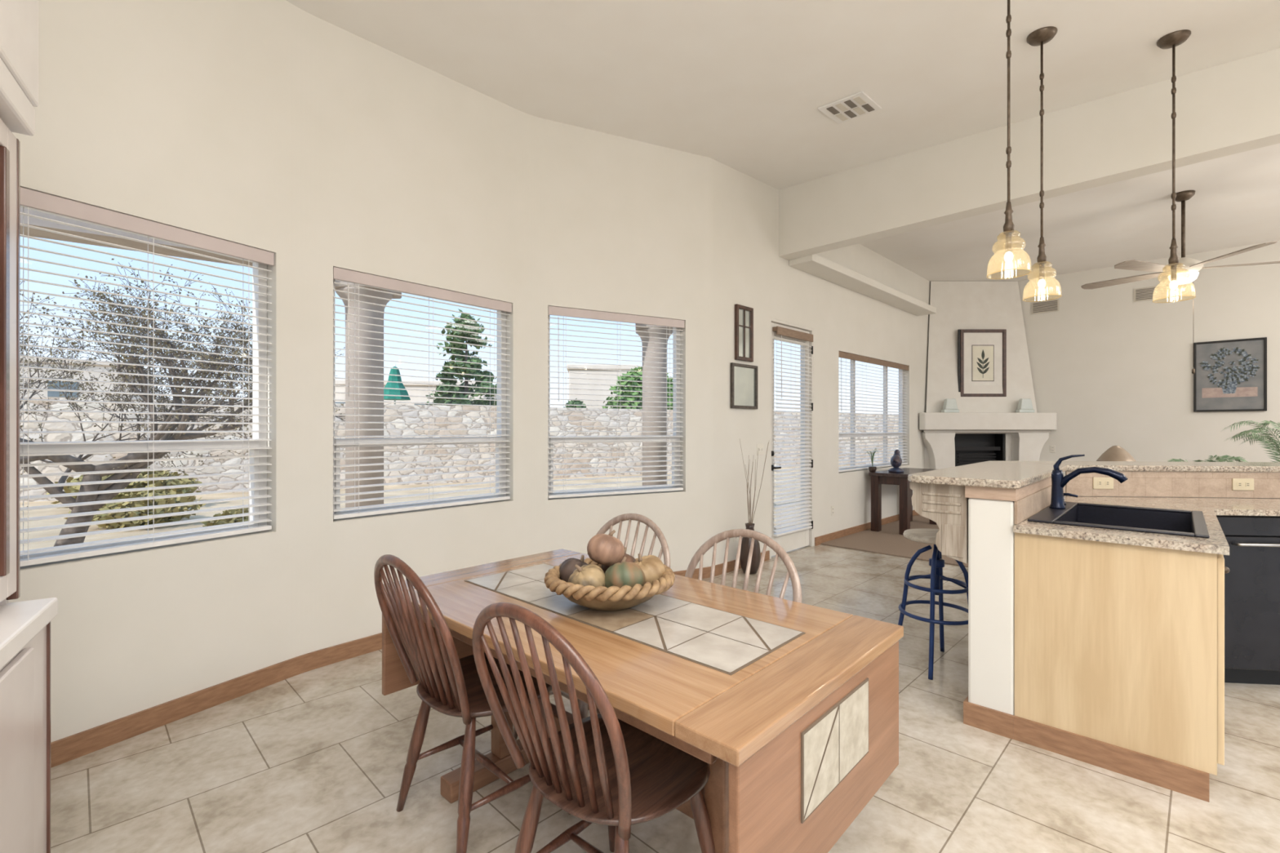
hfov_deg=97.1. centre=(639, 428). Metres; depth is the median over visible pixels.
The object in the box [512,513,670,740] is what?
dining chair
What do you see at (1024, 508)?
backsplash
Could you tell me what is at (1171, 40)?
pendant light
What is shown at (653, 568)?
gourd
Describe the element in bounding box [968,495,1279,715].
wall
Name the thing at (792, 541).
door
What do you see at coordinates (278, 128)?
wall
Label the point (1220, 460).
potted palm
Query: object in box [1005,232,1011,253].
socket
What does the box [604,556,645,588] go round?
gourd
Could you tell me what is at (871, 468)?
potted plant
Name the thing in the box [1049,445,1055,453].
electrical outlet
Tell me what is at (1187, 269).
ceiling fan
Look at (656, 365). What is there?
patio column
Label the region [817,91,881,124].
ceiling vent
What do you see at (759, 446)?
light switch
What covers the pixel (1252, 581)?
dishwasher
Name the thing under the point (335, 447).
window
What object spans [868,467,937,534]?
console table
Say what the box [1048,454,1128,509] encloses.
kitchen faucet
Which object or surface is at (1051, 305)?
air vent
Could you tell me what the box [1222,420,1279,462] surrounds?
potted palm
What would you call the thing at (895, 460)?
vase
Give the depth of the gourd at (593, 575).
1.82 m
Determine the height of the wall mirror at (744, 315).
0.530 m
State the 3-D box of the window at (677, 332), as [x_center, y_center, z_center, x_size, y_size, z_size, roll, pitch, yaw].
[-0.208,-0.203,4.817,1.275,1.525,0.070,0,0,-28]
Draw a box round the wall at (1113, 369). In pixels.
[1017,240,1279,476]
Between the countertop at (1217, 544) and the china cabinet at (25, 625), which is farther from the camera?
the countertop at (1217, 544)
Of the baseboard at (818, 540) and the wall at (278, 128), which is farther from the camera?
the baseboard at (818, 540)
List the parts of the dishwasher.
control panel, handle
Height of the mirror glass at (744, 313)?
0.460 m
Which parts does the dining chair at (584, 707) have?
leg, leg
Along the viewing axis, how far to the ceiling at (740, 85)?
3.59 m
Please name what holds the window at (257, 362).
attached to the wall at (278, 128)
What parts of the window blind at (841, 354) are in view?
cord, rail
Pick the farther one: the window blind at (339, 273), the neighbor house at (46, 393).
the neighbor house at (46, 393)
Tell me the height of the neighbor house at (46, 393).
4.650 m
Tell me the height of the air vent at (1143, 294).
0.190 m
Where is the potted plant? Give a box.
[862,448,878,472]
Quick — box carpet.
[820,515,968,567]
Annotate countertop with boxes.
[907,460,1279,488]
[1013,496,1279,555]
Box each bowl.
[544,558,675,610]
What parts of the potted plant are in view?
pot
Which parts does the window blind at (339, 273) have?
rail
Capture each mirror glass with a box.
[733,365,755,406]
[738,308,750,357]
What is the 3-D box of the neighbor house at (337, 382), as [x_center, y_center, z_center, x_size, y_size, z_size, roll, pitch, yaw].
[-12.058,-0.405,29.555,8.600,3.750,6.200,0,0,-8]
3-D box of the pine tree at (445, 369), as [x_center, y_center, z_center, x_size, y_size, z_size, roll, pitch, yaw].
[-6.458,-1.479,21.612,3.493,5.898,3.172,0,0,43]
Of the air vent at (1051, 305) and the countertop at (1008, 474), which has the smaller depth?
the countertop at (1008, 474)
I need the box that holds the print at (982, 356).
[971,345,994,381]
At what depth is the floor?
2.14 m
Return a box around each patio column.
[334,280,401,507]
[635,323,672,485]
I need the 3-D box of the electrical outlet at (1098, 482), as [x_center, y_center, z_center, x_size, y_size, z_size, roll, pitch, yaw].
[2.848,0.335,3.476,0.116,0.072,0.010,0,0,6]
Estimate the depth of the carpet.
6.64 m
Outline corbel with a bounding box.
[909,481,968,563]
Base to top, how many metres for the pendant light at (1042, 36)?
1.567 m
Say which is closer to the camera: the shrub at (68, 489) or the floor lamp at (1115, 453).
the floor lamp at (1115, 453)
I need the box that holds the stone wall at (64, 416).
[19,397,898,502]
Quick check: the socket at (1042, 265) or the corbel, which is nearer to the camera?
the corbel
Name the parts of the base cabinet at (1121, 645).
cabinet door, knob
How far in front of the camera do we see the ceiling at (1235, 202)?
6.80 m
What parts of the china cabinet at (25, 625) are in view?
glass door, cabinet door, crown moulding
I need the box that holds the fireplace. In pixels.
[919,280,1057,469]
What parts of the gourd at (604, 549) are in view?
stem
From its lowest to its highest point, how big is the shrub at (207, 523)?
0.484 m
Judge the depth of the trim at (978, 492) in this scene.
2.55 m
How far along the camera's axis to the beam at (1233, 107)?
4.34 m
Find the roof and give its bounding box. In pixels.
[19,207,252,266]
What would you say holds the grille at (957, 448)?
attached to the fireplace
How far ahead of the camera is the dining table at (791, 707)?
1.49 m
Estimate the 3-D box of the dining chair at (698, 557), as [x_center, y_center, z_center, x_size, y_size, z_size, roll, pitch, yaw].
[0.245,0.875,2.038,0.525,0.955,0.553,0,0,43]
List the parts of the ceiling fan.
blade, blade, blade, rod, lamp shade, pull chain, blade, blade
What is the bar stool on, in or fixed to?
on the floor
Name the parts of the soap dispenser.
dispenser spout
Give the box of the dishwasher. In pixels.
[1216,515,1279,684]
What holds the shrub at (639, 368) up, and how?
on the ground
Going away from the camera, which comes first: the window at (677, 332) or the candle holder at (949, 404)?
the window at (677, 332)
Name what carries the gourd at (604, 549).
in the decorative bowl at (599, 597)
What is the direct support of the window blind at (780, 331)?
attached to the door at (792, 541)
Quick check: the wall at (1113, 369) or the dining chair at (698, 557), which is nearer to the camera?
the dining chair at (698, 557)
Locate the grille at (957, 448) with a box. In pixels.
[955,446,1000,462]
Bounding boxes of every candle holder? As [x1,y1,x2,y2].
[941,398,959,412]
[1015,398,1034,412]
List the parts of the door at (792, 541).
handle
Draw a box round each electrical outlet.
[733,537,737,542]
[831,506,834,515]
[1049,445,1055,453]
[1093,477,1113,488]
[1231,478,1253,490]
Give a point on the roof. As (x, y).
(36, 222)
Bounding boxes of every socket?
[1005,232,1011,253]
[1039,262,1044,279]
[1170,264,1176,281]
[1237,482,1242,486]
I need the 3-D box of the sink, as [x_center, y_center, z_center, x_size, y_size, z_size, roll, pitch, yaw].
[2.259,0.513,2.668,0.580,0.213,0.880,0,0,44]
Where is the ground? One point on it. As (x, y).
(47, 512)
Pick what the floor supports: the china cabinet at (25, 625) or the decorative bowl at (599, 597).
the china cabinet at (25, 625)
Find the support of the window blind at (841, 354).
attached to the window at (852, 362)
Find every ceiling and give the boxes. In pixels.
[285,0,1279,189]
[859,142,1279,281]
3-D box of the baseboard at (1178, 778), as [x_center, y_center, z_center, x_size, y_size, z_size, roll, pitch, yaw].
[2.290,1.300,2.864,0.794,0.100,1.514,0,0,44]
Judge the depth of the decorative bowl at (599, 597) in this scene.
1.78 m
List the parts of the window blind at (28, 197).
rail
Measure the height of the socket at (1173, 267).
0.095 m
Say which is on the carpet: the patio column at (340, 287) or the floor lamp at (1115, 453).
the floor lamp at (1115, 453)
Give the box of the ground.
[19,464,858,551]
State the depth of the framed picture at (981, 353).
9.06 m
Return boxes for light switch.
[756,444,763,455]
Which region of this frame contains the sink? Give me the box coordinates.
[1026,501,1209,537]
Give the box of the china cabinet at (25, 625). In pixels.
[0,0,57,852]
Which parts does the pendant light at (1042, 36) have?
rod, bulb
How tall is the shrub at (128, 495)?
0.632 m
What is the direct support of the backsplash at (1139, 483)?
attached to the wall at (991, 535)
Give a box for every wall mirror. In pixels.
[730,362,757,408]
[734,303,753,362]
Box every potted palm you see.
[1167,454,1247,462]
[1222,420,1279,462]
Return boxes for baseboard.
[50,550,769,768]
[814,510,919,546]
[963,696,1208,802]
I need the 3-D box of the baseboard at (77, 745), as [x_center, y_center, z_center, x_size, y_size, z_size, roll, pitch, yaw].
[-1.209,1.302,3.427,0.669,0.095,6.948,0,0,41]
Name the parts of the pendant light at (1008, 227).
bulb, rod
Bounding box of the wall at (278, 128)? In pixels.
[8,0,714,742]
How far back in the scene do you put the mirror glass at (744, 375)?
5.50 m
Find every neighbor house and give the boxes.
[19,356,155,399]
[334,379,497,405]
[566,364,637,408]
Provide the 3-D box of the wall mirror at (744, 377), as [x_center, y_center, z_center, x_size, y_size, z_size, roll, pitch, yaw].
[1.016,-0.410,5.501,0.430,0.430,0.029,0,0,-45]
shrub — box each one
[45,466,201,508]
[64,488,205,529]
[200,507,249,527]
[564,398,586,408]
[602,366,672,409]
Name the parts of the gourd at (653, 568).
stem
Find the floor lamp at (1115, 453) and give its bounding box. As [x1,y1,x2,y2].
[1096,445,1136,461]
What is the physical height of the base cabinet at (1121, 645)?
0.900 m
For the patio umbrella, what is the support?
on the ground
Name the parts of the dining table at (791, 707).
panel, panel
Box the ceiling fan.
[1080,190,1279,373]
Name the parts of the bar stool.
leg, seat, leg, seat post, leg, leg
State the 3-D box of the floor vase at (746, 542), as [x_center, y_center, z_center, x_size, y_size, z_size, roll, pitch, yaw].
[1.052,0.720,5.309,0.280,1.259,0.268,0,0,0]
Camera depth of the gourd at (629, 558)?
2.00 m
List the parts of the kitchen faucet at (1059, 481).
spout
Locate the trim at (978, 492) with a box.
[964,476,1051,501]
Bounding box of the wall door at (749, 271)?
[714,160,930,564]
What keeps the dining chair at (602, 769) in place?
on the floor
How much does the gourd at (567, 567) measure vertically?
0.119 m
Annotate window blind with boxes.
[19,186,274,566]
[333,266,511,519]
[547,306,684,498]
[772,326,813,537]
[838,351,908,471]
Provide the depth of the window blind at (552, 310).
4.70 m
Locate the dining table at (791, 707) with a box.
[382,548,903,852]
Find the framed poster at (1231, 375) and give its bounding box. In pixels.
[1193,337,1266,412]
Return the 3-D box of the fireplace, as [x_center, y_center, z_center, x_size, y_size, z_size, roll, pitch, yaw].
[5.440,-0.527,9.340,2.148,3.755,1.180,0,0,0]
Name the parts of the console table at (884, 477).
leg, leg, leg, leg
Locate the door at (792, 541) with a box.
[769,317,813,559]
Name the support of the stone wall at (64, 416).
on the ground
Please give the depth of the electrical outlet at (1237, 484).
3.40 m
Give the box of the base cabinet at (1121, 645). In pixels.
[1014,532,1230,775]
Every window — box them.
[19,204,266,567]
[333,279,506,519]
[547,315,679,498]
[838,357,903,472]
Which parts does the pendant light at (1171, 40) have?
rod, bulb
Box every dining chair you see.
[373,554,570,852]
[471,602,715,852]
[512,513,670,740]
[684,528,802,603]
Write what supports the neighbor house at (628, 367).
on the ground
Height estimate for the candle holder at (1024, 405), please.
0.220 m
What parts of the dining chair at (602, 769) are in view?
leg, leg, seat, leg, leg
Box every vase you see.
[739,440,768,574]
[888,449,904,472]
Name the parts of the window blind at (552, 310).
rail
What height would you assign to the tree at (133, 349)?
3.304 m
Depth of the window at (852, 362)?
8.21 m
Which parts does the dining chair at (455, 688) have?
leg, leg, seat, leg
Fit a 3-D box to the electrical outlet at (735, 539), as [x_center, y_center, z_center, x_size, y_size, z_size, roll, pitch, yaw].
[0.916,1.020,5.417,0.070,0.114,0.010,0,0,-45]
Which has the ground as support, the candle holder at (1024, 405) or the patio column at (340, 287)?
the patio column at (340, 287)
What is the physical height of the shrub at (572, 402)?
2.692 m
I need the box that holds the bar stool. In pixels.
[897,528,968,679]
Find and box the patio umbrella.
[383,364,410,404]
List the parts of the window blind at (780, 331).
cord, rail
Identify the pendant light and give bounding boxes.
[986,0,1014,269]
[1026,26,1057,288]
[1152,29,1191,294]
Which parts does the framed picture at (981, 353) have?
frame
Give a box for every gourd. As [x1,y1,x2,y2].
[559,555,588,582]
[568,564,604,587]
[586,529,624,565]
[600,546,635,573]
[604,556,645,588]
[634,553,665,584]
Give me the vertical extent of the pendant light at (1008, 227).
1.531 m
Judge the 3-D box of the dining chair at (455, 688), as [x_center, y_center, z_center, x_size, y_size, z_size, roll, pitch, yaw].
[-0.587,0.875,1.956,0.525,0.955,0.553,0,0,45]
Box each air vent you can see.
[1031,298,1058,314]
[1133,284,1168,302]
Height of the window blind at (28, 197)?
1.476 m
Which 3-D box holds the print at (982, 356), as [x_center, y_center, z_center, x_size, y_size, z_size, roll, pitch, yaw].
[5.495,-1.050,9.063,0.358,0.583,0.004,0,0,0]
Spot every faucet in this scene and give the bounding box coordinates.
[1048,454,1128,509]
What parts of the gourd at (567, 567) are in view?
stem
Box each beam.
[778,48,1279,260]
[788,253,936,315]
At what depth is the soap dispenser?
3.00 m
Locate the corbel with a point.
(946, 505)
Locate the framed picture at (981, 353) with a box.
[957,328,1006,396]
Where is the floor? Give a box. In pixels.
[50,544,1279,852]
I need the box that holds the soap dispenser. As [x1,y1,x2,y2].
[1063,493,1078,505]
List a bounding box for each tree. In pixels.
[19,257,390,546]
[425,308,497,405]
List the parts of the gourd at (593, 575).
stem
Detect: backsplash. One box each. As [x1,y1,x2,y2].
[1013,484,1065,524]
[1065,471,1279,497]

